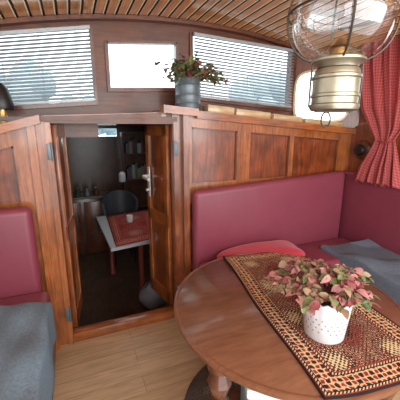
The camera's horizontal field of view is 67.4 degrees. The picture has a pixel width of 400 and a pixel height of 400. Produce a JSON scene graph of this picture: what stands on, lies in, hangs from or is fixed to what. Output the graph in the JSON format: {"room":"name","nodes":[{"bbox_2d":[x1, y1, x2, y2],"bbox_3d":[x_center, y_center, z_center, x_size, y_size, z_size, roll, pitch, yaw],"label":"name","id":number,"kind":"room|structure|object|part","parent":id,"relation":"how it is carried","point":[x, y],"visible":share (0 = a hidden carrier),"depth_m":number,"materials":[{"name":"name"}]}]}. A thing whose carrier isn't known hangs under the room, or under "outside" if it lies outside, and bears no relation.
{"room":"ship interior","nodes":[
{"label":"ship interior","id":0,"kind":"room"},
{"bbox_2d":[0,116,169,125],"bbox_3d":[-0.898,-0.881,3.445,2.980,0.020,2.830,-6,14,-22],"label":"ceiling","id":1,"kind":"structure","parent":0,"point":[1,117],"depth_m":3.70,"materials":[{"name":"brown wood"}]},
{"bbox_2d":[118,125,125,181],"bbox_3d":[-1.076,-0.625,4.069,0.090,0.765,0.090,-6,14,-22],"label":"hanging lantern","id":2,"kind":"object","parent":1,"relation":"hanging from","point":[121,174],"visible":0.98,"depth_m":4.10,"materials":[{"name":"white glass"}]},
{"bbox_3d":[-1.076,-0.694,4.053,0.012,0.625,0.010,-2,13,-8],"label":"cord","id":3,"kind":"part","parent":2,"relation":"part of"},
{"bbox_3d":[-1.076,-0.321,4.141,0.090,0.140,0.090,-6,14,-22],"label":"lamp shade","id":4,"kind":"part","parent":2,"relation":"part of","materials":[{"name":"white glass"}]},
{"bbox_2d":[67,125,169,214],"bbox_3d":[-1.438,-0.196,4.928,2.900,1.995,0.040,-6,14,-22],"label":"wall","id":5,"kind":"structure","parent":0,"point":[93,162],"depth_m":4.73,"materials":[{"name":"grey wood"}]},
{"bbox_2d":[84,126,118,138],"bbox_3d":[-1.531,-1.051,4.663,0.514,0.180,0.040,-6,14,-22],"label":"window","id":6,"kind":"structure","parent":5,"relation":"in","point":[116,127],"depth_m":4.69,"materials":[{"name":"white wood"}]},
{"bbox_2d":[73,244,173,328],"bbox_3d":[-0.890,1.055,3.883,2.900,0.040,2.790,-6,14,-22],"label":"floor","id":7,"kind":"structure","parent":0,"point":[106,296],"depth_m":3.72,"materials":[{"name":"brown wood"}]},
{"bbox_2d":[72,191,108,256],"bbox_3d":[-1.808,0.378,4.641,0.860,0.930,0.393,-6,14,-22],"label":"base cabinet","id":8,"kind":"object","parent":7,"relation":"on","point":[91,240],"visible":0.37,"depth_m":4.51,"materials":[{"name":"brown wood"}]},
{"bbox_3d":[-1.912,0.440,4.419,0.350,0.790,0.020,-6,14,-22],"label":"door","id":9,"kind":"part","parent":8,"relation":"part of","materials":[{"name":"brown wood"}]},
{"bbox_2d":[72,191,108,199],"bbox_3d":[-1.808,-0.061,4.538,0.860,0.030,0.390,-6,14,-22],"label":"countertop","id":10,"kind":"structure","parent":8,"relation":"on","point":[101,193],"depth_m":4.47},
{"bbox_2d":[75,187,80,196],"bbox_3d":[-1.803,-0.119,4.432,0.076,0.130,0.076,-6,14,-22],"label":"bottle","id":11,"kind":"object","parent":10,"relation":"on","point":[77,192],"visible":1,"depth_m":4.41,"materials":[{"name":"glass"}]},
{"bbox_2d":[84,189,89,195],"bbox_3d":[-1.692,-0.115,4.481,0.076,0.100,0.076,-6,14,-22],"label":"bottle","id":12,"kind":"object","parent":10,"relation":"on","point":[86,193],"visible":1,"depth_m":4.46,"materials":[{"name":"glass"}]},
{"bbox_2d":[93,187,98,194],"bbox_3d":[-1.572,-0.136,4.527,0.076,0.120,0.076,-6,14,-22],"label":"bottle","id":13,"kind":"object","parent":10,"relation":"on","point":[95,191],"visible":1,"depth_m":4.50,"materials":[{"name":"glass"}]},
{"bbox_3d":[-1.552,0.405,4.566,0.350,0.790,0.020,-6,14,-22],"label":"door","id":14,"kind":"part","parent":8,"relation":"part of","materials":[{"name":"brown wood"}]},
{"bbox_2d":[101,190,137,265],"bbox_3d":[-1.145,0.390,4.396,0.478,1.022,0.478,6,14,22],"label":"chair","id":15,"kind":"object","parent":7,"relation":"on","point":[114,201],"visible":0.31,"depth_m":4.45,"materials":[{"name":"black plastic"}]},
{"bbox_3d":[-1.189,0.035,4.418,0.524,0.340,0.234,-6,14,-22],"label":"backrest","id":16,"kind":"part","parent":15,"relation":"part of","materials":[{"name":"black leather"}]},
{"bbox_2d":[96,216,148,290],"bbox_3d":[-0.831,0.671,3.834,0.809,0.730,1.360,-6,14,-22],"label":"table","id":17,"kind":"object","parent":7,"relation":"on","point":[102,221],"visible":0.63,"depth_m":3.56,"materials":[{"name":"grey laminate"}]},
{"bbox_3d":[-1.181,0.651,3.985,0.100,0.700,0.100,-6,14,-22],"label":"leg","id":18,"kind":"part","parent":17,"relation":"part of","materials":[{"name":"brown wood"}]},
{"bbox_2d":[106,210,148,246],"bbox_3d":[-0.787,0.306,3.771,0.696,0.004,1.297,-6,14,-22],"label":"table runner","id":19,"kind":"object","parent":17,"relation":"on","point":[123,232],"visible":0.75,"depth_m":3.64,"materials":[{"name":"red fabric"}]},
{"bbox_2d":[126,214,132,222],"bbox_3d":[-0.899,0.239,3.845,0.080,0.090,0.080,-6,14,-22],"label":"mug","id":20,"kind":"object","parent":19,"relation":"on","point":[130,216],"visible":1,"depth_m":3.82,"materials":[{"name":"white ceramic"}]},
{"bbox_3d":[-0.700,0.748,3.574,0.100,0.700,0.100,-6,14,-22],"label":"leg","id":21,"kind":"part","parent":17,"relation":"part of","materials":[{"name":"brown wood"}]},
{"bbox_2d":[120,132,171,215],"bbox_3d":[-0.853,-0.186,5.016,0.836,1.855,0.240,-6,14,-22],"label":"shelf unit","id":22,"kind":"object","parent":7,"relation":"on","point":[138,186],"visible":0.17,"depth_m":4.93,"materials":[{"name":"brown wood"}]},
{"bbox_2d":[124,143,128,153],"bbox_3d":[-1.166,-0.817,4.737,0.042,0.160,0.150,-6,14,-22],"label":"book","id":23,"kind":"object","parent":22,"relation":"on","point":[125,144],"visible":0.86,"depth_m":4.68,"materials":[{"name":"paper"}]},
{"bbox_2d":[125,168,128,178],"bbox_3d":[-1.171,-0.427,4.827,0.030,0.160,0.150,-6,14,-22],"label":"book","id":24,"kind":"object","parent":22,"relation":"on","point":[126,169],"visible":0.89,"depth_m":4.77,"materials":[{"name":"red paper"}]},
{"bbox_2d":[127,141,131,153],"bbox_3d":[-1.118,-0.836,4.753,0.054,0.190,0.150,-6,14,-22],"label":"book","id":25,"kind":"object","parent":22,"relation":"on","point":[128,142],"visible":0.84,"depth_m":4.69,"materials":[{"name":"paper"}]},
{"bbox_2d":[127,166,131,178],"bbox_3d":[-1.134,-0.446,4.839,0.042,0.190,0.150,-6,14,-22],"label":"book","id":26,"kind":"object","parent":22,"relation":"on","point":[128,167],"visible":0.86,"depth_m":4.77,"materials":[{"name":"paper"}]},
{"bbox_2d":[130,139,133,153],"bbox_3d":[-1.075,-0.855,4.767,0.030,0.220,0.150,-6,14,-22],"label":"book","id":27,"kind":"object","parent":22,"relation":"on","point":[132,140],"visible":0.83,"depth_m":4.70,"materials":[{"name":"red paper"}]},
{"bbox_2d":[130,164,135,178],"bbox_3d":[-1.087,-0.465,4.855,0.054,0.220,0.150,-6,14,-22],"label":"book","id":28,"kind":"object","parent":22,"relation":"on","point":[131,165],"visible":0.86,"depth_m":4.79,"materials":[{"name":"grey paper"}]},
{"bbox_3d":[-0.849,-1.075,4.796,0.776,0.025,0.220,-6,14,-22],"label":"shelf","id":29,"kind":"part","parent":22,"relation":"part of","materials":[{"name":"brown wood"}]},
{"bbox_2d":[132,137,136,152],"bbox_3d":[-1.038,-0.873,4.779,0.042,0.250,0.150,-6,14,-22],"label":"book","id":30,"kind":"object","parent":22,"relation":"on","point":[134,138],"visible":0.84,"depth_m":4.71,"materials":[{"name":"black paper"}]},
{"bbox_3d":[-0.849,-0.754,4.872,0.776,0.025,0.220,-6,14,-22],"label":"shelf","id":31,"kind":"part","parent":22,"relation":"part of","materials":[{"name":"brown wood"}]},
{"bbox_3d":[-0.849,-0.364,4.964,0.776,0.025,0.220,-6,14,-22],"label":"shelf","id":32,"kind":"part","parent":22,"relation":"part of","materials":[{"name":"brown wood"}]},
{"bbox_2d":[134,162,137,178],"bbox_3d":[-1.044,-0.483,4.869,0.030,0.250,0.150,-6,14,-22],"label":"book","id":33,"kind":"object","parent":22,"relation":"on","point":[135,163],"visible":0.79,"depth_m":4.81,"materials":[{"name":"paper"}]},
{"bbox_2d":[137,143,140,152],"bbox_3d":[-0.991,-0.834,4.809,0.054,0.160,0.150,-6,14,-22],"label":"book","id":34,"kind":"object","parent":22,"relation":"on","point":[138,144],"visible":0.76,"depth_m":4.74,"materials":[{"name":"grey paper"}]},
{"bbox_2d":[139,165,143,177],"bbox_3d":[-0.959,-0.463,4.910,0.054,0.190,0.150,-6,14,-22],"label":"book","id":35,"kind":"object","parent":22,"relation":"on","point":[141,167],"visible":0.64,"depth_m":4.84,"materials":[{"name":"grey paper"}]},
{"bbox_3d":[-0.849,0.074,5.068,0.776,0.025,0.220,-6,14,-22],"label":"shelf","id":36,"kind":"part","parent":22,"relation":"part of","materials":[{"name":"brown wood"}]},
{"bbox_2d":[139,280,164,309],"bbox_3d":[-0.519,1.006,3.272,0.300,0.337,0.260,-6,14,-22],"label":"bag","id":37,"kind":"object","parent":7,"relation":"on","point":[148,297],"visible":0.64,"depth_m":3.17,"materials":[{"name":"grey fabric"}]},
{"bbox_2d":[0,21,296,136],"bbox_3d":[-0.492,-0.976,2.377,3.060,0.925,0.060,-6,14,-22],"label":"wall","id":38,"kind":"structure","parent":0,"point":[108,102],"depth_m":2.30,"materials":[{"name":"brown wood"}]},
{"bbox_2d":[0,24,97,109],"bbox_3d":[-1.097,-0.926,2.091,0.698,0.610,0.066,-6,14,-22],"label":"window","id":39,"kind":"structure","parent":38,"relation":"in","point":[84,103],"depth_m":2.15,"materials":[{"name":"brown wood"}]},
{"bbox_2d":[0,25,94,104],"bbox_3d":[-1.077,-0.921,2.045,0.658,0.559,0.029,-6,14,-22],"label":"blind","id":40,"kind":"object","parent":39,"relation":"attached to","point":[84,27],"visible":0.96,"depth_m":2.06,"materials":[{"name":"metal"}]},
{"bbox_3d":[-1.072,-0.901,2.037,0.003,0.455,0.003,-3,14,-13],"label":"cord","id":41,"kind":"part","parent":40,"relation":"part of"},
{"bbox_3d":[-1.078,-0.684,2.101,0.658,0.072,0.024,-6,14,-22],"label":"rail","id":42,"kind":"part","parent":40,"relation":"part of","materials":[{"name":"metal"}]},
{"bbox_2d":[104,40,178,91],"bbox_3d":[-0.441,-1.045,2.346,0.570,0.406,0.066,-6,14,-22],"label":"window","id":43,"kind":"structure","parent":38,"relation":"in","point":[107,42],"depth_m":2.30,"materials":[{"name":"brown wood"}]},
{"bbox_2d":[0,14,305,52],"bbox_3d":[-0.450,-1.204,2.274,3.100,0.367,0.060,-6,14,-22],"label":"trim","id":44,"kind":"structure","parent":38,"relation":"attached to","point":[75,17],"depth_m":2.22,"materials":[{"name":"brown wood"}]},
{"bbox_2d":[189,31,293,110],"bbox_3d":[0.396,-1.117,2.690,1.045,0.598,0.066,-6,14,-22],"label":"window","id":45,"kind":"structure","parent":38,"relation":"in","point":[191,32],"depth_m":2.71,"materials":[{"name":"brown wood"}]},
{"bbox_2d":[193,32,294,107],"bbox_3d":[0.415,-1.112,2.644,1.005,0.549,0.029,-6,14,-22],"label":"blind","id":46,"kind":"object","parent":45,"relation":"attached to","point":[195,34],"visible":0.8,"depth_m":2.64,"materials":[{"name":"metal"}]},
{"bbox_3d":[0.414,-0.887,2.698,1.005,0.085,0.024,-6,14,-22],"label":"rail","id":47,"kind":"part","parent":46,"relation":"part of","materials":[{"name":"metal"}]},
{"bbox_2d":[0,129,335,272],"bbox_3d":[-0.075,0.168,2.437,3.270,1.652,0.040,-6,14,-22],"label":"wall","id":48,"kind":"structure","parent":0,"point":[213,151],"depth_m":2.47,"materials":[{"name":"brown wood"}]},
{"bbox_2d":[0,115,40,133],"bbox_3d":[-1.264,-0.377,1.721,0.635,0.226,0.077,-6,14,-22],"label":"trim","id":49,"kind":"structure","parent":48,"relation":"attached to","point":[33,120],"depth_m":1.75,"materials":[{"name":"brown wood"}]},
{"bbox_2d":[0,127,46,291],"bbox_3d":[-1.317,0.189,1.873,0.550,1.270,0.019,-6,14,-22],"label":"trim","id":50,"kind":"structure","parent":48,"relation":"attached to","point":[17,138],"depth_m":1.88,"materials":[{"name":"brown wood"}]},
{"bbox_2d":[26,121,73,349],"bbox_3d":[-1.005,0.288,2.042,0.135,1.600,0.100,-6,14,-22],"label":"trim","id":51,"kind":"structure","parent":48,"relation":"attached to","point":[43,170],"depth_m":1.99,"materials":[{"name":"brown wood"}]},
{"bbox_2d":[46,124,82,326],"bbox_3d":[-0.985,0.211,2.239,0.052,1.500,0.463,-3,14,-12],"label":"door","id":52,"kind":"structure","parent":48,"relation":"in","point":[60,148],"depth_m":2.19,"materials":[{"name":"brown wood"}]},
{"bbox_2d":[43,110,165,116],"bbox_3d":[-0.135,-0.577,2.408,3.270,0.275,0.370,-6,14,-22],"label":"trim","id":53,"kind":"structure","parent":48,"relation":"attached to","point":[155,111],"depth_m":2.02,"materials":[{"name":"brown wood"}]},
{"bbox_2d":[0,83,14,122],"bbox_3d":[-1.217,-0.596,1.842,0.132,0.240,0.132,-6,14,-22],"label":"table lamp","id":54,"kind":"object","parent":53,"relation":"on","point":[6,102],"visible":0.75,"depth_m":1.81,"materials":[{"name":"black metal"}]},
{"bbox_2d":[302,118,343,126],"bbox_3d":[1.132,-0.715,2.800,0.482,0.085,0.120,-6,14,-22],"label":"wooden block","id":55,"kind":"object","parent":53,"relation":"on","point":[305,120],"visible":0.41,"depth_m":2.73,"materials":[{"name":"brown wood"}]},
{"bbox_2d":[40,113,176,123],"bbox_3d":[-0.579,-0.557,2.040,0.870,0.076,0.075,-6,14,-22],"label":"trim","id":56,"kind":"structure","parent":48,"relation":"attached to","point":[168,119],"depth_m":2.04,"materials":[{"name":"brown wood"}]},
{"bbox_2d":[73,305,174,341],"bbox_3d":[-0.582,0.984,2.411,0.800,0.075,0.080,-6,14,-22],"label":"trim","id":57,"kind":"structure","parent":48,"relation":"attached to","point":[98,329],"depth_m":2.37,"materials":[{"name":"brown wood"}]},
{"bbox_2d":[142,125,178,304],"bbox_3d":[-0.346,0.151,2.492,0.118,1.500,0.468,-10,16,-35],"label":"door","id":58,"kind":"structure","parent":48,"relation":"in","point":[157,137],"depth_m":2.51,"materials":[{"name":"brown wood"}]},
{"bbox_3d":[-0.442,-0.143,2.518,0.073,0.260,0.164,-6,14,-22],"label":"handle","id":59,"kind":"part","parent":58,"relation":"part of","materials":[{"name":"metal"}]},
{"bbox_3d":[-0.342,0.136,2.554,0.026,1.500,0.368,-9,16,-34],"label":"panel","id":60,"kind":"part","parent":58,"relation":"part of","materials":[{"name":"brown wood"}]},
{"bbox_2d":[0,127,337,201],"bbox_3d":[-0.138,-0.312,2.267,3.112,0.465,0.014,-6,14,-22],"label":"trim","id":61,"kind":"structure","parent":48,"relation":"attached to","point":[288,141],"depth_m":2.46,"materials":[{"name":"brown wood"}]},
{"bbox_2d":[160,105,198,116],"bbox_3d":[-0.144,-0.635,2.138,0.260,0.072,0.087,-6,14,-22],"label":"trim","id":62,"kind":"structure","parent":48,"relation":"attached to","point":[166,109],"depth_m":2.10,"materials":[{"name":"brown wood"}]},
{"bbox_2d":[170,114,189,297],"bbox_3d":[-0.152,0.176,2.381,0.115,1.662,0.105,-6,14,-22],"label":"trim","id":63,"kind":"structure","parent":48,"relation":"attached to","point":[179,130],"depth_m":2.31,"materials":[{"name":"brown wood"}]},
{"bbox_2d":[189,116,351,202],"bbox_3d":[0.674,-0.373,2.600,1.670,0.670,0.019,-6,14,-22],"label":"trim","id":64,"kind":"structure","parent":48,"relation":"attached to","point":[244,130],"depth_m":2.48,"materials":[{"name":"brown wood"}]},
{"bbox_2d":[195,111,355,133],"bbox_3d":[0.712,-0.640,2.523,1.610,0.180,0.057,-6,14,-22],"label":"trim","id":65,"kind":"structure","parent":48,"relation":"attached to","point":[202,114],"depth_m":2.44,"materials":[{"name":"brown wood"}]},
{"bbox_2d":[202,105,234,113],"bbox_3d":[0.144,-0.707,2.375,0.232,0.077,0.120,-6,14,-22],"label":"wooden block","id":66,"kind":"object","parent":65,"relation":"on","point":[209,108],"visible":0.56,"depth_m":2.32,"materials":[{"name":"brown wood"}]},
{"bbox_2d":[234,109,270,118],"bbox_3d":[0.417,-0.709,2.492,0.330,0.081,0.120,-6,14,-22],"label":"wooden block","id":67,"kind":"object","parent":65,"relation":"on","point":[242,112],"visible":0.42,"depth_m":2.43,"materials":[{"name":"brown wood"}]},
{"bbox_2d":[270,114,302,121],"bbox_3d":[0.738,-0.712,2.631,0.312,0.075,0.120,-6,14,-22],"label":"wooden block","id":68,"kind":"object","parent":65,"relation":"on","point":[273,116],"visible":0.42,"depth_m":2.57,"materials":[{"name":"brown wood"}]},
{"bbox_2d":[154,51,227,110],"bbox_3d":[-0.037,-0.868,2.202,0.505,0.418,0.464,6,15,25],"label":"potted plant","id":69,"kind":"object","parent":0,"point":[187,82],"visible":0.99,"depth_m":2.20,"materials":[{"name":"green plant"}]},
{"bbox_3d":[-0.093,-0.805,2.300,0.204,0.250,0.204,-6,14,-22],"label":"pot","id":70,"kind":"part","parent":69,"relation":"part of","materials":[{"name":"metal"}]},
{"bbox_2d":[0,0,399,52],"bbox_3d":[0.486,-0.897,0.957,3.977,0.385,3.320,-6,14,-22],"label":"ceiling","id":71,"kind":"structure","parent":0,"point":[268,18],"depth_m":2.12,"materials":[{"name":"brown wood"}]},
{"bbox_2d":[287,0,399,127],"bbox_3d":[0.402,-0.622,0.822,0.302,0.826,0.302,-7,15,-26],"label":"oil lamp","id":72,"kind":"object","parent":71,"relation":"hanging from","point":[337,80],"visible":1,"depth_m":0.84,"materials":[{"name":"gold metal"}]},
{"bbox_3d":[0.402,-0.327,0.892,0.140,0.121,0.140,-6,14,-22],"label":"oil tank","id":73,"kind":"part","parent":72,"relation":"part of","materials":[{"name":"metal"}]},
{"bbox_3d":[0.402,-0.432,0.867,0.060,0.068,0.060,-6,14,-22],"label":"burner","id":74,"kind":"part","parent":72,"relation":"part of","materials":[{"name":"gold metal"}]},
{"bbox_3d":[0.402,-0.515,0.847,0.272,0.219,0.272,-6,14,-22],"label":"glass globe","id":75,"kind":"part","parent":72,"relation":"part of"},
{"bbox_2d":[53,318,399,399],"bbox_3d":[0.500,1.306,1.300,3.270,0.040,2.990,-6,14,-22],"label":"floor","id":76,"kind":"structure","parent":0,"point":[153,361],"depth_m":2.01,"materials":[{"name":"brown wood"}]},
{"bbox_2d":[51,343,55,399],"bbox_3d":[-0.924,1.122,1.165,0.555,0.380,1.930,-6,14,-22],"label":"settee base","id":77,"kind":"object","parent":76,"relation":"on","point":[54,347],"visible":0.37,"depth_m":2.00,"materials":[{"name":"brown wood"}]},
{"bbox_2d":[0,206,42,298],"bbox_3d":[-1.288,0.403,1.844,0.525,0.703,0.105,-6,14,-22],"label":"cushion","id":78,"kind":"object","parent":77,"relation":"on","point":[20,274],"visible":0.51,"depth_m":1.85,"materials":[{"name":"red leather"}]},
{"bbox_2d":[0,292,50,304],"bbox_3d":[-0.891,0.868,1.052,0.575,0.163,1.810,-6,14,-22],"label":"seat cushion","id":79,"kind":"object","parent":77,"relation":"on","point":[40,296],"visible":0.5,"depth_m":1.83,"materials":[{"name":"red leather"}]},
{"bbox_2d":[0,302,56,399],"bbox_3d":[-0.855,0.906,1.021,0.590,0.297,1.607,-6,14,-22],"label":"blanket","id":80,"kind":"object","parent":79,"relation":"on","point":[28,335],"visible":1,"depth_m":1.40,"materials":[{"name":"grey fabric"}]},
{"bbox_2d":[184,365,240,399],"bbox_3d":[0.420,1.191,1.669,1.040,0.008,1.040,-6,14,-22],"label":"rug","id":81,"kind":"object","parent":76,"relation":"on","point":[199,389],"visible":0.14,"depth_m":1.84,"materials":[{"name":"brown carpet"}]},
{"bbox_2d":[240,385,279,399],"bbox_3d":[0.330,0.999,1.397,0.274,0.488,0.214,0,13,0],"label":"storage box","id":82,"kind":"object","parent":81,"relation":"on","point":[246,394],"visible":0.21,"depth_m":1.25,"materials":[{"name":"white plastic"}]},
{"bbox_3d":[0.330,0.786,1.347,0.274,0.050,0.214,0,13,0],"label":"lid","id":83,"kind":"part","parent":82,"relation":"part of","materials":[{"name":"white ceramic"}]},
{"bbox_2d":[174,253,399,399],"bbox_3d":[0.420,0.840,1.586,1.110,0.707,1.160,-6,14,-22],"label":"table","id":84,"kind":"object","parent":81,"relation":"on","point":[215,315],"visible":0.59,"depth_m":1.23,"materials":[{"name":"brown wood"}]},
{"bbox_3d":[0.080,0.939,1.270,0.108,0.661,0.108,-6,14,-22],"label":"leg","id":85,"kind":"part","parent":84,"relation":"part of","materials":[{"name":"brown wood"}]},
{"bbox_2d":[223,252,399,399],"bbox_3d":[0.528,0.530,1.531,0.542,0.093,1.123,-3,14,-12],"label":"table runner","id":86,"kind":"object","parent":84,"relation":"on","point":[367,360],"visible":0.65,"depth_m":1.19,"materials":[{"name":"fabric"}]},
{"bbox_2d":[260,257,381,344],"bbox_3d":[0.487,0.399,1.218,0.488,0.304,0.437,-6,14,-22],"label":"potted plant","id":87,"kind":"object","parent":86,"relation":"on","point":[326,308],"visible":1,"depth_m":1.15,"materials":[{"name":"pink plant"}]},
{"bbox_3d":[0.512,0.461,1.224,0.198,0.180,0.198,-6,14,-22],"label":"pot","id":88,"kind":"part","parent":87,"relation":"part of","materials":[{"name":"white ceramic"}]},
{"bbox_3d":[0.760,0.939,1.270,0.108,0.661,0.108,-6,14,-22],"label":"leg","id":89,"kind":"part","parent":84,"relation":"part of","materials":[{"name":"brown wood"}]},
{"bbox_3d":[0.779,0.768,2.619,1.635,0.400,0.530,-6,14,-22],"label":"settee base","id":90,"kind":"object","parent":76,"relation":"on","visible":0},
{"bbox_2d":[192,171,344,269],"bbox_3d":[0.650,0.161,2.645,1.535,0.767,0.103,-6,14,-22],"label":"cushion","id":91,"kind":"object","parent":90,"relation":"on","point":[304,209],"visible":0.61,"depth_m":2.53,"materials":[{"name":"red leather"}]},
{"bbox_2d":[199,238,351,266],"bbox_3d":[0.763,0.525,2.488,1.530,0.127,0.410,-6,14,-22],"label":"seat cushion","id":92,"kind":"object","parent":90,"relation":"on","point":[312,250],"visible":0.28,"depth_m":2.59,"materials":[{"name":"red leather"}]},
{"bbox_2d":[217,240,304,258],"bbox_3d":[0.477,0.427,2.330,0.742,0.131,0.360,-6,14,-22],"label":"pillow","id":93,"kind":"object","parent":92,"relation":"on","point":[280,246],"visible":0.49,"depth_m":2.31,"materials":[{"name":"fabric"}]},
{"bbox_3d":[1.659,0.914,2.000,0.505,0.400,1.315,-6,14,-22],"label":"settee base","id":94,"kind":"object","parent":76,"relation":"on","visible":0},
{"bbox_2d":[338,170,399,254],"bbox_3d":[1.758,0.272,2.183,0.090,0.763,1.838,-6,14,-22],"label":"cushion","id":95,"kind":"object","parent":94,"relation":"on","point":[370,211],"visible":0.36,"depth_m":2.65,"materials":[{"name":"red leather"}]},
{"bbox_2d":[293,49,360,127],"bbox_3d":[1.196,-1.082,2.837,0.612,0.780,0.040,5,14,22],"label":"wall","id":96,"kind":"structure","parent":0,"point":[351,120],"depth_m":2.81,"materials":[{"name":"brown wood"}]},
{"bbox_2d":[293,69,347,121],"bbox_3d":[1.158,-0.987,2.859,0.511,0.485,0.032,5,14,22],"label":"window","id":97,"kind":"structure","parent":96,"relation":"in","point":[308,71],"depth_m":2.89,"materials":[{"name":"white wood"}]},
{"bbox_2d":[348,106,399,170],"bbox_3d":[2.024,0.019,1.659,0.040,2.300,3.000,-6,14,-22],"label":"wall","id":98,"kind":"structure","parent":0,"point":[363,132],"depth_m":2.77,"materials":[{"name":"brown wood"}]},
{"bbox_2d":[354,140,370,159],"bbox_3d":[1.471,-0.459,2.758,0.064,0.176,0.176,-6,14,-22],"label":"wall fitting","id":99,"kind":"object","parent":98,"relation":"attached to","point":[361,149],"visible":0.93,"depth_m":2.73,"materials":[{"name":"brown wood"}]},
{"bbox_3d":[0.458,-0.938,0.979,3.950,0.415,3.400,-6,14,-22],"label":"trim","id":100,"kind":"structure","parent":0,"visible":0},
{"bbox_3d":[1.628,-1.248,1.891,0.016,0.016,1.460,-6,14,-22],"label":"curtain rod","id":101,"kind":"object","parent":100,"relation":"attached to","visible":0},
{"bbox_2d":[354,35,399,188],"bbox_3d":[1.453,-0.735,2.433,0.079,1.248,0.522,-6,15,-24],"label":"curtain","id":102,"kind":"object","parent":101,"relation":"hanging from","point":[380,92],"visible":0.94,"depth_m":2.41,"materials":[{"name":"red fabric"}]},
{"label":"outside","id":103,"kind":"structure","parent":0,"visible":0},
{"bbox_3d":[-18.504,-7.548,43.448,120.000,0.200,84.500,-6,14,-22],"label":"ground","id":104,"kind":"structure","parent":103,"visible":0},
{"bbox_2d":[0,57,55,104],"bbox_3d":[-18.329,-8.862,28.503,8.911,9.235,5.594,-6,14,-22],"label":"tree","id":105,"kind":"object","parent":104,"relation":"on","point":[24,57],"visible":0.16,"depth_m":27.03,"materials":[{"name":"green plant"}]},
{"bbox_2d":[62,95,115,135],"bbox_3d":[-12.514,-8.912,34.902,6.980,6.387,4.769,-6,14,-22],"label":"tree","id":106,"kind":"object","parent":104,"relation":"on","point":[108,131],"visible":0.1,"depth_m":34.49,"materials":[{"name":"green plant"}]},
{"bbox_2d":[229,71,298,116],"bbox_3d":[8.671,-12.182,40.792,9.608,10.042,6.476,-6,14,-22],"label":"tree","id":107,"kind":"object","parent":104,"relation":"on","point":[296,109],"visible":0.16,"depth_m":39.00,"materials":[{"name":"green plant"}]},
{"bbox_3d":[1.606,0.661,1.917,0.430,0.128,1.315,-6,14,-22],"label":"seat cushion","id":108,"kind":"object","parent":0,"visible":0},
{"bbox_2d":[320,238,399,305],"bbox_3d":[1.514,0.588,2.108,0.451,0.224,1.358,-6,14,-22],"label":"blanket","id":109,"kind":"object","parent":108,"relation":"on","point":[383,265],"visible":0.84,"depth_m":2.28,"materials":[{"name":"fabric"}]}
]}

